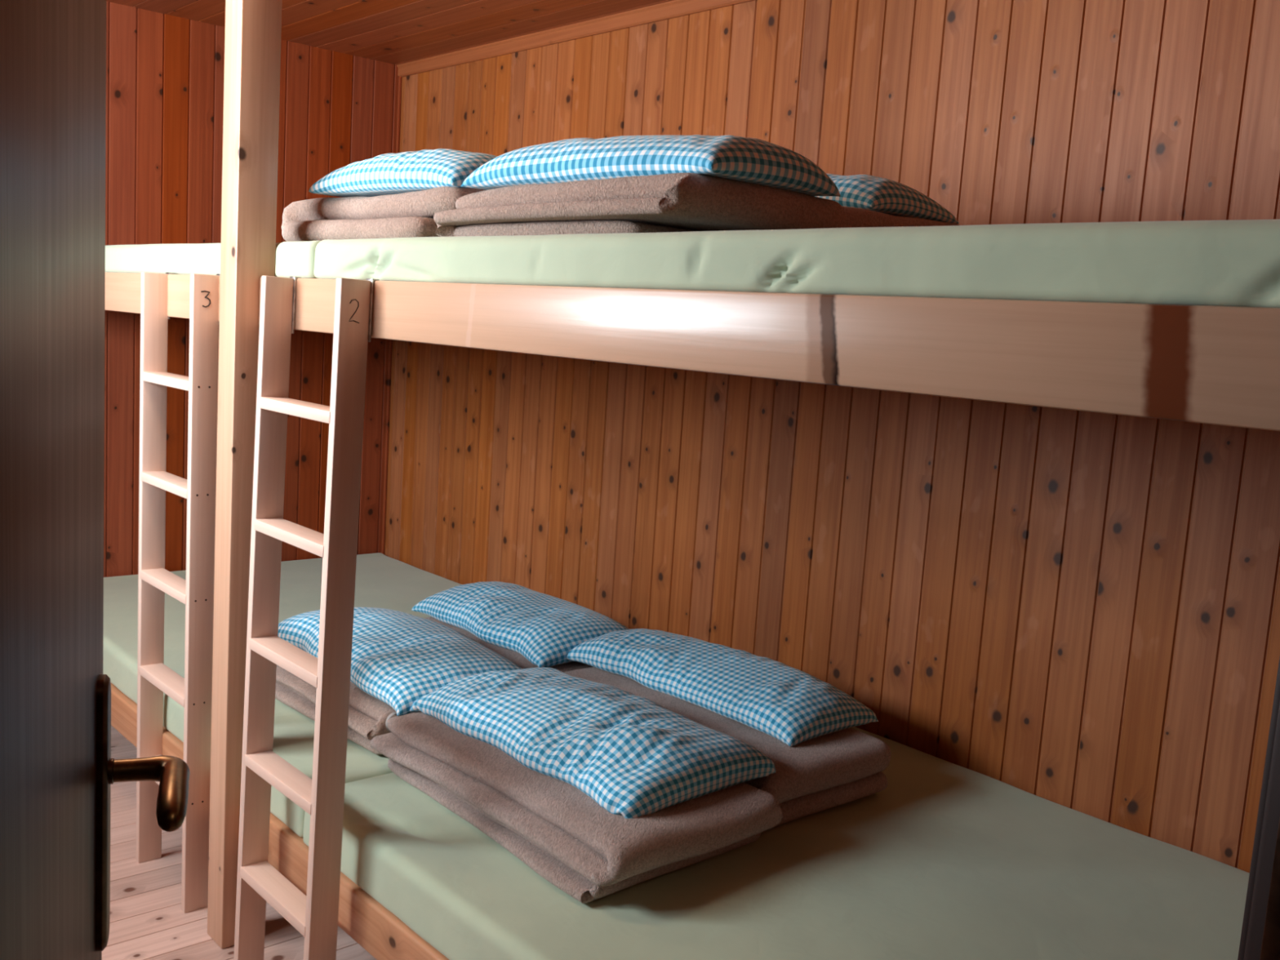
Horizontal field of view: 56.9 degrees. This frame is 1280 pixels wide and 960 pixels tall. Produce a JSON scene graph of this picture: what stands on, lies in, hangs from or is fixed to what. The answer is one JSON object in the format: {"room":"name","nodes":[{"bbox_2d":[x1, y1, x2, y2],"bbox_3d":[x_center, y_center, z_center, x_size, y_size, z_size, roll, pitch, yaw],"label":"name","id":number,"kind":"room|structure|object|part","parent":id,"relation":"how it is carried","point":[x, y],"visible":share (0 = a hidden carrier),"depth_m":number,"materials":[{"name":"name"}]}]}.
{"room":"hut bunk room","nodes":[
{"label":"hut bunk room","id":0,"kind":"room"},
{"bbox_2d":[102,725,376,959],"bbox_3d":[-0.406,1.431,2.330,3.377,0.090,6.487,-3,10,-42],"label":"floor","id":1,"kind":"structure","parent":0,"point":[148,921],"depth_m":3.27,"materials":[{"name":"brown wood"}]},
{"bbox_2d":[135,271,220,912],"bbox_3d":[-1.306,0.305,3.336,0.088,1.762,0.395,-3,10,-42],"label":"ladder","id":2,"kind":"object","parent":1,"relation":"on","point":[193,692],"visible":0.88,"depth_m":3.27,"materials":[{"name":"brown wood"}]},
{"bbox_2d":[104,0,1279,959],"bbox_3d":[-0.283,-0.166,3.372,1.683,2.815,4.667,-3,10,-42],"label":"bunk bed","id":3,"kind":"object","parent":1,"relation":"on","point":[1203,364],"visible":0.38,"depth_m":1.93,"materials":[{"name":"brown wood"}]},
{"bbox_3d":[-1.768,0.743,3.963,0.060,0.122,2.087,-3,10,-42],"label":"rail","id":4,"kind":"part","parent":3,"relation":"part of","materials":[{"name":"brown wood"}]},
{"bbox_2d":[105,240,320,278],"bbox_3d":[-0.970,-0.716,4.165,1.595,0.093,2.413,-3,10,-42],"label":"mattress","id":5,"kind":"object","parent":3,"relation":"on","point":[292,259],"visible":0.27,"depth_m":3.31,"materials":[{"name":"fabric"}]},
{"bbox_2d":[281,186,486,241],"bbox_3d":[-0.541,-0.650,2.996,0.467,0.132,0.810,-3,10,-42],"label":"blanket","id":6,"kind":"object","parent":5,"relation":"on","point":[410,214],"visible":0.44,"depth_m":2.81,"materials":[{"name":"brown fabric"}]},
{"bbox_2d":[308,148,497,197],"bbox_3d":[-0.497,-0.752,2.922,0.592,0.111,0.373,10,10,42],"label":"pillow","id":7,"kind":"object","parent":6,"relation":"on","point":[386,174],"visible":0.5,"depth_m":2.75,"materials":[{"name":"blue fabric"}]},
{"bbox_3d":[-1.002,-0.163,2.990,0.101,2.815,0.119,-3,10,-42],"label":"post","id":8,"kind":"part","parent":3,"relation":"part of","materials":[{"name":"brown wood"}]},
{"bbox_2d":[102,552,461,837],"bbox_3d":[-1.041,0.614,4.317,1.603,0.132,2.467,-3,10,-42],"label":"mattress","id":9,"kind":"object","parent":3,"relation":"on","point":[381,581],"visible":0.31,"depth_m":4.24,"materials":[{"name":"green fabric"}]},
{"bbox_2d":[275,664,396,754],"bbox_3d":[-0.795,0.601,3.532,0.506,0.130,0.862,-3,10,-42],"label":"blanket","id":10,"kind":"object","parent":9,"relation":"on","point":[369,716],"visible":0.2,"depth_m":3.21,"materials":[{"name":"brown fabric"}]},
{"bbox_2d":[277,607,523,715],"bbox_3d":[-0.718,0.489,3.502,0.461,0.114,0.854,-3,10,-40],"label":"pillow","id":11,"kind":"object","parent":10,"relation":"on","point":[398,659],"visible":0.69,"depth_m":3.32,"materials":[{"name":"blue fabric"}]},
{"bbox_2d":[423,616,593,672],"bbox_3d":[-0.445,0.573,3.895,0.522,0.136,0.791,-3,10,-42],"label":"blanket","id":12,"kind":"object","parent":9,"relation":"on","point":[515,657],"visible":0.06,"depth_m":3.65,"materials":[{"name":"brown fabric"}]},
{"bbox_2d":[411,581,629,667],"bbox_3d":[-0.381,0.446,3.952,0.449,0.119,0.776,-3,10,-40],"label":"pillow","id":13,"kind":"object","parent":12,"relation":"on","point":[544,628],"visible":0.88,"depth_m":3.80,"materials":[{"name":"blue fabric"}]},
{"bbox_2d":[233,275,379,959],"bbox_3d":[-0.783,0.421,2.716,0.088,1.762,0.395,-2,9,-42],"label":"ladder","id":14,"kind":"object","parent":3,"relation":"on","point":[314,915],"visible":1,"depth_m":2.65,"materials":[{"name":"brown wood"}]},
{"bbox_3d":[-0.190,1.076,2.204,0.060,0.122,2.474,-3,10,-42],"label":"rail","id":15,"kind":"part","parent":3,"relation":"part of","materials":[{"name":"brown wood"}]},
{"bbox_2d":[302,726,1249,959],"bbox_3d":[0.494,0.937,2.602,1.609,0.135,2.172,-3,10,-42],"label":"mattress","id":16,"kind":"object","parent":3,"relation":"on","point":[948,860],"visible":0.6,"depth_m":2.54,"materials":[{"name":"green fabric"}]},
{"bbox_2d":[369,711,782,903],"bbox_3d":[-0.187,0.718,2.854,0.541,0.146,0.977,-3,10,-42],"label":"blanket","id":17,"kind":"object","parent":16,"relation":"on","point":[589,852],"visible":0.53,"depth_m":2.58,"materials":[{"name":"brown fabric"}]},
{"bbox_2d":[409,666,775,818],"bbox_3d":[-0.135,0.584,2.916,0.490,0.130,0.838,-3,10,-43],"label":"pillow","id":18,"kind":"object","parent":17,"relation":"on","point":[634,756],"visible":1,"depth_m":2.74,"materials":[{"name":"blue fabric"}]},
{"bbox_2d":[564,666,891,827],"bbox_3d":[0.155,0.686,3.256,0.511,0.148,0.969,-3,10,-42],"label":"blanket","id":19,"kind":"object","parent":16,"relation":"on","point":[813,775],"visible":0.29,"depth_m":2.97,"materials":[{"name":"brown fabric"}]},
{"bbox_2d":[566,628,878,746],"bbox_3d":[0.217,0.550,3.402,0.395,0.108,0.901,-3,10,-43],"label":"pillow","id":20,"kind":"object","parent":19,"relation":"on","point":[793,706],"visible":1,"depth_m":3.25,"materials":[{"name":"blue fabric"}]},
{"bbox_2d":[313,219,1279,307],"bbox_3d":[0.566,-0.393,2.452,1.596,0.095,2.227,-3,10,-42],"label":"mattress","id":21,"kind":"object","parent":3,"relation":"on","point":[1233,262],"visible":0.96,"depth_m":1.54,"materials":[{"name":"green fabric"}]},
{"bbox_2d":[433,172,847,236],"bbox_3d":[-0.028,-0.525,2.373,0.478,0.113,0.778,-3,10,-42],"label":"blanket","id":22,"kind":"object","parent":21,"relation":"on","point":[687,202],"visible":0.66,"depth_m":2.14,"materials":[{"name":"brown fabric"}]},
{"bbox_2d":[460,134,840,196],"bbox_3d":[0.004,-0.621,2.324,0.372,0.104,0.723,-3,10,-43],"label":"pillow","id":23,"kind":"object","parent":22,"relation":"on","point":[739,158],"visible":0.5,"depth_m":2.13,"materials":[{"name":"blue fabric"}]},
{"bbox_2d":[843,206,959,227],"bbox_3d":[0.299,-0.563,2.786,0.560,0.121,0.844,-3,10,-42],"label":"blanket","id":24,"kind":"object","parent":21,"relation":"on","point":[856,217],"visible":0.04,"depth_m":2.41,"materials":[{"name":"brown fabric"}]},
{"bbox_2d":[813,173,959,223],"bbox_3d":[0.360,-0.677,2.830,0.339,0.111,0.771,-3,10,-42],"label":"pillow","id":25,"kind":"object","parent":24,"relation":"on","point":[867,192],"visible":0.2,"depth_m":2.52,"materials":[{"name":"blue fabric"}]},
{"bbox_2d":[103,0,398,577],"bbox_3d":[-2.562,-0.462,4.498,3.577,3.015,0.090,-3,10,-42],"label":"wall","id":26,"kind":"structure","parent":0,"point":[165,73],"depth_m":4.96,"materials":[{"name":"brown wood"}]},
{"bbox_2d":[106,0,673,65],"bbox_3d":[-0.220,-1.443,1.952,3.377,0.090,6.487,-3,10,-42],"label":"ceiling","id":27,"kind":"structure","parent":0,"point":[394,32],"depth_m":4.61,"materials":[{"name":"brown wood"}]},
{"bbox_2d":[384,0,1279,872],"bbox_3d":[0.381,-0.201,3.962,0.090,3.015,4.847,-3,10,-42],"label":"wall","id":28,"kind":"structure","parent":0,"point":[1079,611],"depth_m":3.37,"materials":[{"name":"brown wood"}]},
{"bbox_2d":[381,76,402,554],"bbox_3d":[-1.198,-0.499,5.645,0.014,2.765,0.014,-3,10,-42],"label":"trim","id":29,"kind":"structure","parent":28,"relation":"attached to","point":[399,95],"depth_m":5.66,"materials":[{"name":"brown wood"}]},
{"bbox_2d":[396,0,755,77],"bbox_3d":[0.428,-1.566,3.745,0.022,0.052,4.667,-3,10,-42],"label":"trim","id":30,"kind":"structure","parent":28,"relation":"attached to","point":[675,8],"depth_m":4.51,"materials":[{"name":"brown wood"}]},
{"bbox_3d":[0.668,0.201,1.048,3.377,3.015,0.120,-3,10,-42],"label":"wall","id":31,"kind":"structure","parent":0,"visible":0},
{"bbox_2d":[0,0,190,959],"bbox_3d":[-0.402,0.496,0.829,0.130,2.128,0.952,1,8,-19],"label":"door","id":32,"kind":"structure","parent":31,"relation":"in","point":[58,771],"depth_m":0.86,"materials":[{"name":"brown wood"}]},
{"bbox_3d":[-0.552,0.343,1.213,0.012,0.290,0.042,1,8,-19],"label":"handle plate","id":33,"kind":"part","parent":32,"relation":"part of","materials":[{"name":"brown metal"}]},
{"bbox_3d":[-0.489,0.310,1.169,0.078,0.035,0.139,1,8,-19],"label":"handle","id":34,"kind":"part","parent":32,"relation":"part of","materials":[{"name":"gold metal"}]},
{"bbox_2d":[1237,656,1279,959],"bbox_3d":[0.215,0.498,0.701,1.207,2.260,0.150,-3,10,-42],"label":"trim","id":35,"kind":"structure","parent":31,"relation":"attached to","point":[1260,940],"depth_m":1.07,"materials":[{"name":"black wood"}]},
{"bbox_3d":[0.581,0.344,1.053,0.004,0.200,0.030,-3,10,-42],"label":"strike plate","id":36,"kind":"part","parent":35,"relation":"part of","materials":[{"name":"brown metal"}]}
]}

